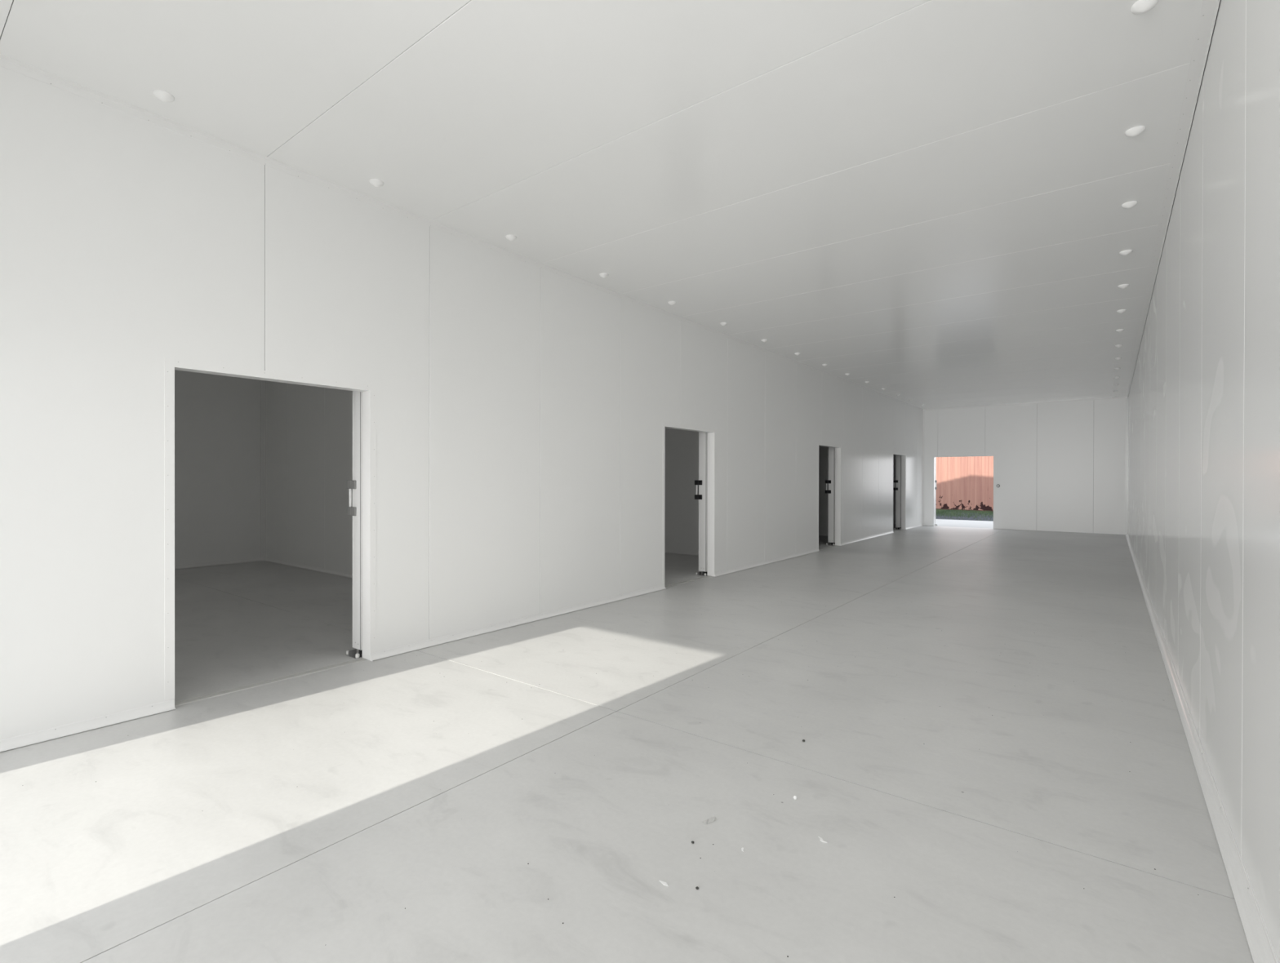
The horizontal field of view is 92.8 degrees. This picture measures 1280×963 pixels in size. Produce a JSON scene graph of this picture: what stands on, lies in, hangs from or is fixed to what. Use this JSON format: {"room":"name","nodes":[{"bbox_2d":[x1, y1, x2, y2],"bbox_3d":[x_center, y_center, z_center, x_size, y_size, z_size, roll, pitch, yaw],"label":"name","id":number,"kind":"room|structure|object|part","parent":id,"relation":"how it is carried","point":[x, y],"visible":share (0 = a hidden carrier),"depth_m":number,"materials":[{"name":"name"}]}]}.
{"room":"cold storage warehouse","nodes":[
{"label":"cold storage warehouse","id":0,"kind":"room"},
{"bbox_2d":[174,369,262,565],"bbox_3d":[-3.080,-0.437,13.841,0.110,3.423,20.020,0,0,38],"label":"wall","id":1,"kind":"structure","parent":0,"point":[218,419],"depth_m":9.33,"materials":[{"name":"white metal"}]},
{"bbox_3d":[-5.791,-0.430,10.320,0.110,3.423,1.191,0,0,38],"label":"wall panel","id":2,"kind":"part","parent":1,"relation":"part of","materials":[{"name":"white paint"}]},
{"bbox_2d":[262,380,266,557],"bbox_3d":[-6.064,-0.427,9.834,0.050,3.309,0.050,0,0,38],"label":"trim","id":3,"kind":"structure","parent":1,"relation":"attached to","point":[264,382],"depth_m":9.85,"materials":[{"name":"white"}]},
{"bbox_2d":[265,381,352,573],"bbox_3d":[-3.482,-0.417,7.948,6.442,3.423,0.110,0,0,38],"label":"wall partition","id":4,"kind":"structure","parent":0,"point":[309,428],"depth_m":8.92,"materials":[{"name":"white paint"}]},
{"bbox_3d":[-5.710,-0.427,9.663,0.819,3.423,0.110,0,0,38],"label":"wall panel","id":5,"kind":"part","parent":4,"relation":"part of","materials":[{"name":"white paint"}]},
{"bbox_3d":[-4.914,-0.423,9.050,1.191,3.423,0.110,0,0,38],"label":"wall panel","id":6,"kind":"part","parent":4,"relation":"part of","materials":[{"name":"white paint"}]},
{"bbox_3d":[-3.970,-0.419,8.324,1.191,3.423,0.110,0,0,38],"label":"wall panel","id":7,"kind":"part","parent":4,"relation":"part of","materials":[{"name":"white paint"}]},
{"bbox_2d":[0,66,922,739],"bbox_3d":[2.112,-0.413,9.844,0.110,3.423,19.800,0,0,38],"label":"wall","id":8,"kind":"structure","parent":0,"point":[522,408],"depth_m":4.38,"materials":[{"name":"white paint"}]},
{"bbox_3d":[-2.804,-0.399,3.457,0.110,3.423,1.191,0,0,38],"label":"wall panel","id":9,"kind":"part","parent":8,"relation":"part of","materials":[{"name":"white metal"}]},
{"bbox_2d":[164,357,376,710],"bbox_3d":[-2.043,0.277,4.592,0.344,2.065,2.580,0,0,38],"label":"door frame","id":10,"kind":"structure","parent":8,"relation":"in","point":[363,483],"depth_m":4.46,"materials":[{"name":"white metal"}]},
{"bbox_3d":[-2.094,1.307,4.621,0.151,0.004,0.206,0,0,38],"label":"guide plate","id":11,"kind":"part","parent":10,"relation":"part of","materials":[{"name":"silver metal"}]},
{"bbox_3d":[-2.078,-0.401,4.401,0.110,3.423,1.191,0,0,38],"label":"wall panel","id":12,"kind":"part","parent":8,"relation":"part of","materials":[{"name":"white metal"}]},
{"bbox_2d":[0,524,923,751],"bbox_3d":[2.164,1.270,9.808,0.030,0.050,19.798,0,0,38],"label":"baseboard","id":13,"kind":"structure","parent":8,"relation":"attached to","point":[25,740],"depth_m":4.66,"materials":[{"name":"white paint"}]},
{"bbox_2d":[0,53,924,410],"bbox_3d":[2.175,-2.054,9.793,0.040,0.040,19.800,0,0,38],"label":"trim","id":14,"kind":"structure","parent":8,"relation":"attached to","point":[11,64],"depth_m":4.12,"materials":[{"name":"white"}]},
{"bbox_3d":[-1.352,-0.403,5.344,0.110,3.423,1.191,0,0,38],"label":"wall panel","id":15,"kind":"part","parent":8,"relation":"part of","materials":[{"name":"white paint"}]},
{"bbox_3d":[-0.625,-0.405,6.288,0.110,3.423,1.191,0,0,38],"label":"wall panel","id":16,"kind":"part","parent":8,"relation":"part of","materials":[{"name":"white paint"}]},
{"bbox_3d":[0.101,-0.407,7.232,0.110,3.423,1.191,0,0,38],"label":"wall panel","id":17,"kind":"part","parent":8,"relation":"part of","materials":[{"name":"white paint"}]},
{"bbox_2d":[662,422,716,589],"bbox_3d":[0.948,0.269,8.477,0.344,2.065,2.580,0,0,38],"label":"door frame","id":18,"kind":"structure","parent":8,"relation":"in","point":[706,483],"depth_m":8.38,"materials":[{"name":"white"}]},
{"bbox_3d":[0.827,-0.409,8.175,0.110,3.423,1.191,0,0,38],"label":"wall panel","id":19,"kind":"part","parent":8,"relation":"part of","materials":[{"name":"white paint"}]},
{"bbox_3d":[1.554,-0.411,9.119,0.110,3.423,1.191,0,0,38],"label":"wall panel","id":20,"kind":"part","parent":8,"relation":"part of","materials":[{"name":"white paint"}]},
{"bbox_3d":[2.280,-0.413,10.062,0.110,3.423,1.191,0,0,38],"label":"wall panel","id":21,"kind":"part","parent":8,"relation":"part of","materials":[{"name":"white paint"}]},
{"bbox_3d":[3.006,-0.415,11.006,0.110,3.423,1.191,0,0,38],"label":"wall panel","id":22,"kind":"part","parent":8,"relation":"part of","materials":[{"name":"white metal"}]},
{"bbox_2d":[817,442,841,548],"bbox_3d":[3.969,0.260,12.402,0.344,2.065,2.561,0,0,38],"label":"door frame","id":23,"kind":"structure","parent":8,"relation":"in","point":[834,482],"depth_m":12.32,"materials":[{"name":"white metal"}]},
{"bbox_3d":[3.732,-0.417,11.950,0.110,3.423,1.191,0,0,38],"label":"wall panel","id":24,"kind":"part","parent":8,"relation":"part of","materials":[{"name":"white paint"}]},
{"bbox_3d":[4.459,-0.419,12.893,0.110,3.423,1.191,0,0,38],"label":"wall panel","id":25,"kind":"part","parent":8,"relation":"part of","materials":[{"name":"white paint"}]},
{"bbox_3d":[5.185,-0.421,13.837,0.110,3.423,1.191,0,0,38],"label":"wall panel","id":26,"kind":"part","parent":8,"relation":"part of","materials":[{"name":"white paint"}]},
{"bbox_3d":[5.912,-0.423,14.781,0.110,3.423,1.191,0,0,38],"label":"wall panel","id":27,"kind":"part","parent":8,"relation":"part of","materials":[{"name":"white paint"}]},
{"bbox_2d":[892,452,906,530],"bbox_3d":[6.986,0.252,16.322,0.344,2.065,2.579,0,0,38],"label":"door","id":28,"kind":"structure","parent":8,"relation":"in","point":[900,486],"depth_m":16.27,"materials":[{"name":"white"}]},
{"bbox_3d":[6.638,-0.425,15.724,0.110,3.423,1.191,0,0,38],"label":"wall panel","id":29,"kind":"part","parent":8,"relation":"part of","materials":[{"name":"white paint"}]},
{"bbox_3d":[7.364,-0.427,16.668,0.110,3.423,1.191,0,0,38],"label":"wall panel","id":30,"kind":"part","parent":8,"relation":"part of","materials":[{"name":"white paint"}]},
{"bbox_3d":[7.939,-0.429,17.415,0.110,3.423,0.694,0,0,38],"label":"wall panel","id":31,"kind":"part","parent":8,"relation":"part of","materials":[{"name":"white paint"}]},
{"bbox_2d":[174,522,895,578],"bbox_3d":[-0.488,1.258,11.850,6.440,0.050,19.800,0,0,38],"label":"baseboard","id":32,"kind":"structure","parent":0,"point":[271,560],"depth_m":9.30,"materials":[{"name":"white paint"}]},
{"bbox_2d":[0,0,1202,408],"bbox_3d":[1.400,-2.133,10.389,11.190,0.110,19.800,0,0,38],"label":"ceiling","id":33,"kind":"structure","parent":0,"point":[920,201],"depth_m":3.62,"materials":[{"name":"white paint"}]},
{"bbox_3d":[-1.646,-2.105,1.059,4.638,0.110,1.191,0,0,38],"label":"panel","id":34,"kind":"part","parent":33,"relation":"part of","materials":[{"name":"white"}]},
{"bbox_2d":[152,89,174,102],"bbox_3d":[-2.539,-2.044,3.247,0.092,0.031,0.092,0,0,38],"label":"ceiling light","id":35,"kind":"object","parent":33,"relation":"attached to","point":[162,95],"visible":1,"depth_m":3.23,"materials":[{"name":"white plastic"}]},
{"bbox_3d":[-0.920,-2.107,2.003,4.638,0.110,1.191,0,0,38],"label":"panel","id":36,"kind":"part","parent":33,"relation":"part of","materials":[{"name":"white paint"}]},
{"bbox_2d":[368,178,383,186],"bbox_3d":[-1.812,-2.046,4.191,0.092,0.031,0.092,0,0,38],"label":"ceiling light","id":37,"kind":"object","parent":33,"relation":"attached to","point":[375,182],"visible":1,"depth_m":4.17,"materials":[{"name":"white plastic"}]},
{"bbox_2d":[505,234,516,240],"bbox_3d":[-1.086,-2.048,5.134,0.092,0.031,0.092,0,0,38],"label":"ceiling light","id":38,"kind":"object","parent":33,"relation":"attached to","point":[511,237],"visible":1,"depth_m":5.11,"materials":[{"name":"white plastic"}]},
{"bbox_3d":[-0.194,-2.109,2.946,4.638,0.110,1.191,0,0,38],"label":"panel","id":39,"kind":"part","parent":33,"relation":"part of","materials":[{"name":"white paint"}]},
{"bbox_2d":[599,272,608,277],"bbox_3d":[-0.360,-2.050,6.078,0.092,0.031,0.092,0,0,38],"label":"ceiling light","id":40,"kind":"object","parent":33,"relation":"attached to","point":[602,275],"visible":1,"depth_m":6.05,"materials":[{"name":"white plastic"}]},
{"bbox_2d":[667,301,675,305],"bbox_3d":[0.366,-2.052,7.022,0.092,0.031,0.092,0,0,38],"label":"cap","id":41,"kind":"object","parent":33,"relation":"attached to","point":[671,303],"visible":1,"depth_m":7.00,"materials":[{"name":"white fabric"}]},
{"bbox_3d":[0.533,-2.111,3.890,4.638,0.110,1.191,0,0,38],"label":"panel","id":42,"kind":"part","parent":33,"relation":"part of","materials":[{"name":"white"}]},
{"bbox_3d":[1.259,-2.113,4.834,4.638,0.110,1.191,0,0,38],"label":"panel","id":43,"kind":"part","parent":33,"relation":"part of","materials":[{"name":"white paint"}]},
{"bbox_3d":[1.985,-2.115,5.777,4.638,0.110,1.191,0,0,38],"label":"panel","id":44,"kind":"part","parent":33,"relation":"part of","materials":[{"name":"white paint"}]},
{"bbox_3d":[2.712,-2.117,6.721,4.638,0.110,1.191,0,0,38],"label":"panel","id":45,"kind":"part","parent":33,"relation":"part of","materials":[{"name":"white paint"}]},
{"bbox_3d":[3.438,-2.119,7.665,4.638,0.110,1.191,0,0,38],"label":"panel","id":46,"kind":"part","parent":33,"relation":"part of","materials":[{"name":"white paint"}]},
{"bbox_3d":[4.164,-2.121,8.608,4.638,0.110,1.191,0,0,38],"label":"panel","id":47,"kind":"part","parent":33,"relation":"part of","materials":[{"name":"white"}]},
{"bbox_3d":[4.891,-2.123,9.552,4.638,0.110,1.191,0,0,38],"label":"panel","id":48,"kind":"part","parent":33,"relation":"part of","materials":[{"name":"white paint"}]},
{"bbox_3d":[5.617,-2.125,10.495,4.638,0.110,1.191,0,0,38],"label":"panel","id":49,"kind":"part","parent":33,"relation":"part of","materials":[{"name":"white paint"}]},
{"bbox_3d":[6.343,-2.127,11.439,4.638,0.110,1.191,0,0,38],"label":"panel","id":50,"kind":"part","parent":33,"relation":"part of","materials":[{"name":"white"}]},
{"bbox_3d":[7.070,-2.129,12.383,4.638,0.110,1.191,0,0,38],"label":"panel","id":51,"kind":"part","parent":33,"relation":"part of","materials":[{"name":"white"}]},
{"bbox_3d":[7.796,-2.131,13.326,4.638,0.110,1.191,0,0,38],"label":"panel","id":52,"kind":"part","parent":33,"relation":"part of","materials":[{"name":"white"}]},
{"bbox_3d":[8.522,-2.133,14.270,4.638,0.110,1.191,0,0,38],"label":"panel","id":53,"kind":"part","parent":33,"relation":"part of","materials":[{"name":"white"}]},
{"bbox_3d":[9.249,-2.135,15.214,4.638,0.110,1.191,0,0,38],"label":"panel","id":54,"kind":"part","parent":33,"relation":"part of","materials":[{"name":"white"}]},
{"bbox_3d":[9.823,-2.137,15.960,4.638,0.110,0.694,0,0,38],"label":"panel","id":55,"kind":"part","parent":33,"relation":"part of","materials":[{"name":"white"}]},
{"bbox_2d":[1115,328,1124,332],"bbox_3d":[6.521,-2.045,8.274,0.092,0.031,0.092,0,0,38],"label":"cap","id":56,"kind":"object","parent":33,"relation":"attached to","point":[1119,330],"visible":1,"depth_m":8.25,"materials":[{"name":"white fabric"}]},
{"bbox_2d":[1116,309,1126,313],"bbox_3d":[5.795,-2.043,7.331,0.092,0.031,0.092,0,0,38],"label":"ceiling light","id":57,"kind":"object","parent":33,"relation":"attached to","point":[1121,311],"visible":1,"depth_m":7.31,"materials":[{"name":"white plastic"}]},
{"bbox_2d":[1118,284,1128,288],"bbox_3d":[5.068,-2.041,6.387,0.092,0.031,0.092,0,0,38],"label":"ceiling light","id":58,"kind":"object","parent":33,"relation":"attached to","point":[1123,286],"visible":1,"depth_m":6.37,"materials":[{"name":"white plastic"}]},
{"bbox_2d":[1119,249,1132,255],"bbox_3d":[4.342,-2.039,5.443,0.092,0.031,0.092,0,0,38],"label":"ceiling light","id":59,"kind":"object","parent":33,"relation":"attached to","point":[1126,252],"visible":1,"depth_m":5.42,"materials":[{"name":"white plastic"}]},
{"bbox_2d":[1121,200,1137,208],"bbox_3d":[3.616,-2.037,4.500,0.092,0.031,0.092,0,0,38],"label":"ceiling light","id":60,"kind":"object","parent":33,"relation":"attached to","point":[1129,204],"visible":1,"depth_m":4.48,"materials":[{"name":"white plastic"}]},
{"bbox_2d":[1124,125,1145,136],"bbox_3d":[2.889,-2.035,3.556,0.092,0.031,0.092,0,0,38],"label":"ceiling light","id":61,"kind":"object","parent":33,"relation":"attached to","point":[1134,131],"visible":1,"depth_m":3.54,"materials":[{"name":"white plastic"}]},
{"bbox_2d":[1130,0,1158,13],"bbox_3d":[2.163,-2.033,2.612,0.092,0.031,0.092,0,0,38],"label":"ceiling light","id":62,"kind":"object","parent":33,"relation":"attached to","point":[1140,6],"visible":1,"depth_m":2.60,"materials":[{"name":"white plastic"}]},
{"bbox_2d":[0,524,1253,962],"bbox_3d":[1.393,1.443,10.402,11.410,0.304,20.020,0,0,38],"label":"floor","id":63,"kind":"structure","parent":0,"point":[298,795],"depth_m":2.61,"materials":[{"name":"grey concrete"}]},
{"bbox_2d":[22,613,1198,957],"bbox_3d":[0.537,1.316,3.888,4.348,0.003,6.166,0,0,38],"label":"grit","id":64,"kind":"object","parent":63,"relation":"on","point":[630,613],"visible":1,"depth_m":2.39,"materials":[{"name":"grey concrete"}]},
{"bbox_2d":[658,880,668,886],"bbox_3d":[0.078,1.321,2.003,0.040,0.002,0.014,0,0,38],"label":"debris","id":65,"kind":"object","parent":63,"relation":"on","point":[664,883],"visible":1,"depth_m":2.00,"materials":[{"name":"white paper"}]},
{"bbox_2d":[702,817,718,824],"bbox_3d":[0.273,1.319,2.369,0.064,0.004,0.026,0,0,-38],"label":"scrap","id":66,"kind":"object","parent":63,"relation":"on","point":[711,820],"visible":1,"depth_m":2.37,"materials":[{"name":"white paper"}]},
{"bbox_2d":[664,427,698,552],"bbox_3d":[-0.487,-0.425,11.839,6.442,3.423,0.110,0,0,38],"label":"wall partition","id":67,"kind":"structure","parent":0,"point":[682,446],"depth_m":10.83,"materials":[{"name":"white metal"}]},
{"bbox_2d":[818,445,828,534],"bbox_3d":[2.526,-0.433,15.753,6.442,3.423,0.110,0,0,38],"label":"wall partition","id":68,"kind":"structure","parent":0,"point":[823,451],"depth_m":14.31,"materials":[{"name":"white paint"}]},
{"bbox_3d":[4.738,-0.423,14.051,0.860,3.423,0.110,0,0,38],"label":"wall panel","id":69,"kind":"part","parent":68,"relation":"part of","materials":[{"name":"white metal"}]},
{"bbox_2d":[893,396,1128,534],"bbox_3d":[7.426,-0.433,18.317,11.300,3.423,0.110,0,0,38],"label":"wall","id":70,"kind":"structure","parent":0,"point":[1058,466],"depth_m":15.85,"materials":[{"name":"white paint"}]},
{"bbox_3d":[7.183,-0.434,18.503,1.191,3.423,0.110,0,0,38],"label":"wall panel","id":71,"kind":"part","parent":70,"relation":"part of","materials":[{"name":"white paint"}]},
{"bbox_2d":[922,410,924,524],"bbox_3d":[8.198,-0.413,17.625,0.045,3.271,0.045,0,0,38],"label":"trim","id":72,"kind":"structure","parent":70,"relation":"attached to","point":[923,411],"depth_m":17.64,"materials":[{"name":"white"}]},
{"bbox_3d":[8.385,-0.433,17.578,0.398,3.415,0.110,0,0,38],"label":"wall panel","id":73,"kind":"part","parent":70,"relation":"part of","materials":[{"name":"white paint"}]},
{"bbox_2d":[933,456,967,526],"bbox_3d":[8.578,0.245,17.559,2.850,2.074,0.314,0,0,38],"label":"door","id":74,"kind":"structure","parent":70,"relation":"in","point":[935,458],"depth_m":17.58,"materials":[{"name":"white metal"}]},
{"bbox_3d":[9.016,-1.418,17.090,1.191,1.438,0.110,0,0,38],"label":"wall panel","id":75,"kind":"part","parent":70,"relation":"part of","materials":[{"name":"white paint"}]},
{"bbox_3d":[9.958,-0.425,16.368,1.191,3.415,0.110,0,0,38],"label":"wall panel","id":76,"kind":"part","parent":70,"relation":"part of","materials":[{"name":"white paint"}]},
{"bbox_2d":[924,396,1124,410],"bbox_3d":[10.018,-2.062,16.223,4.542,0.040,0.040,0,0,38],"label":"trim","id":77,"kind":"structure","parent":70,"relation":"attached to","point":[1100,398],"depth_m":16.09,"materials":[{"name":"white"}]},
{"bbox_3d":[10.902,-0.421,15.641,1.191,3.415,0.110,0,0,38],"label":"wall panel","id":78,"kind":"part","parent":70,"relation":"part of","materials":[{"name":"white paint"}]},
{"bbox_3d":[11.638,-0.418,15.074,0.668,3.415,0.110,0,0,38],"label":"wall panel","id":79,"kind":"part","parent":70,"relation":"part of","materials":[{"name":"white paint"}]},
{"bbox_2d":[1124,398,1128,532],"bbox_3d":[11.838,-0.396,14.823,0.045,3.271,0.045,0,0,38],"label":"trim","id":80,"kind":"structure","parent":70,"relation":"attached to","point":[1126,399],"depth_m":14.84,"materials":[{"name":"white"}]},
{"bbox_2d":[1127,0,1279,962],"bbox_3d":[5.875,-0.395,6.948,0.110,3.423,20.020,0,0,38],"label":"wall","id":81,"kind":"structure","parent":0,"point":[1203,460],"depth_m":2.35,"materials":[{"name":"white metal"}]},
{"bbox_3d":[11.753,-0.412,14.586,0.110,3.423,0.744,0,0,38],"label":"wall panel","id":82,"kind":"part","parent":81,"relation":"part of","materials":[{"name":"white paint"}]},
{"bbox_3d":[11.163,-0.410,13.820,0.110,3.423,1.191,0,0,38],"label":"wall panel","id":83,"kind":"part","parent":81,"relation":"part of","materials":[{"name":"white paint"}]},
{"bbox_3d":[10.437,-0.408,12.876,0.110,3.423,1.191,0,0,38],"label":"wall panel","id":84,"kind":"part","parent":81,"relation":"part of","materials":[{"name":"white paint"}]},
{"bbox_3d":[9.711,-0.406,11.932,0.110,3.423,1.191,0,0,38],"label":"wall panel","id":85,"kind":"part","parent":81,"relation":"part of","materials":[{"name":"white paint"}]},
{"bbox_3d":[8.984,-0.404,10.989,0.110,3.423,1.191,0,0,38],"label":"wall panel","id":86,"kind":"part","parent":81,"relation":"part of","materials":[{"name":"white paint"}]},
{"bbox_3d":[8.258,-0.402,10.045,0.110,3.423,1.191,0,0,38],"label":"wall panel","id":87,"kind":"part","parent":81,"relation":"part of","materials":[{"name":"white paint"}]},
{"bbox_3d":[7.532,-0.400,9.101,0.110,3.423,1.191,0,0,38],"label":"wall panel","id":88,"kind":"part","parent":81,"relation":"part of","materials":[{"name":"white paint"}]},
{"bbox_3d":[6.805,-0.398,8.158,0.110,3.423,1.191,0,0,38],"label":"wall panel","id":89,"kind":"part","parent":81,"relation":"part of","materials":[{"name":"white paint"}]},
{"bbox_3d":[6.079,-0.396,7.214,0.110,3.423,1.191,0,0,38],"label":"wall panel","id":90,"kind":"part","parent":81,"relation":"part of","materials":[{"name":"white paint"}]},
{"bbox_3d":[5.353,-0.394,6.271,0.110,3.423,1.191,0,0,38],"label":"wall panel","id":91,"kind":"part","parent":81,"relation":"part of","materials":[{"name":"white metal"}]},
{"bbox_3d":[4.626,-0.392,5.327,0.110,3.423,1.191,0,0,38],"label":"wall panel","id":92,"kind":"part","parent":81,"relation":"part of","materials":[{"name":"white paint"}]},
{"bbox_3d":[3.900,-0.390,4.383,0.110,3.423,1.191,0,0,38],"label":"wall panel","id":93,"kind":"part","parent":81,"relation":"part of","materials":[{"name":"white metal"}]},
{"bbox_2d":[1125,0,1221,396],"bbox_3d":[5.813,-2.031,6.992,0.052,0.053,19.800,0,0,38],"label":"trim","id":94,"kind":"structure","parent":81,"relation":"attached to","point":[1210,8],"depth_m":3.59,"materials":[{"name":"white"}]},
{"bbox_3d":[3.174,-0.388,3.440,0.110,3.423,1.191,0,0,38],"label":"wall panel","id":95,"kind":"part","parent":81,"relation":"part of","materials":[{"name":"white metal"}]},
{"bbox_2d":[1125,533,1278,962],"bbox_3d":[5.812,1.289,7.000,0.040,0.050,19.798,0,0,38],"label":"baseboard","id":96,"kind":"structure","parent":81,"relation":"attached to","point":[1260,947],"depth_m":2.32,"materials":[{"name":"white paint"}]},
{"bbox_3d":[2.447,-0.386,2.496,0.110,3.423,1.191,0,0,38],"label":"wall panel","id":97,"kind":"part","parent":81,"relation":"part of","materials":[{"name":"white paint"}]},
{"bbox_3d":[1.721,-0.384,1.552,0.110,3.423,1.191,0,0,38],"label":"wall panel","id":98,"kind":"part","parent":81,"relation":"part of","materials":[{"name":"white paint"}]},
{"label":"outside","id":99,"kind":"structure","parent":0,"visible":0},
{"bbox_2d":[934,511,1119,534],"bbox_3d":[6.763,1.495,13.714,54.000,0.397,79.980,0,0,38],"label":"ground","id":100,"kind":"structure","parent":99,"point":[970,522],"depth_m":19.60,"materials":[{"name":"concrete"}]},
{"bbox_2d":[935,456,993,511],"bbox_3d":[14.943,0.003,27.679,2.438,2.591,6.075,0,0,-41],"label":"fence","id":101,"kind":"object","parent":100,"relation":"on","point":[962,483],"visible":0.17,"depth_m":26.69,"materials":[{"name":"red paint"}]},
{"bbox_3d":[14.043,1.265,26.904,0.060,0.070,5.718,0,0,-41],"label":"fork rail","id":102,"kind":"part","parent":101,"relation":"part of","materials":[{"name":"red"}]},
{"bbox_3d":[14.043,1.185,26.903,0.060,0.090,5.718,0,0,-41],"label":"rail","id":103,"kind":"part","parent":101,"relation":"part of","materials":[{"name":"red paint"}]},
{"bbox_2d":[935,508,993,520],"bbox_3d":[12.440,1.254,24.376,12.083,0.124,7.934,0,0,38],"label":"grass","id":104,"kind":"structure","parent":100,"relation":"on","point":[940,512],"depth_m":24.28,"materials":[{"name":"green plant"}]}
]}

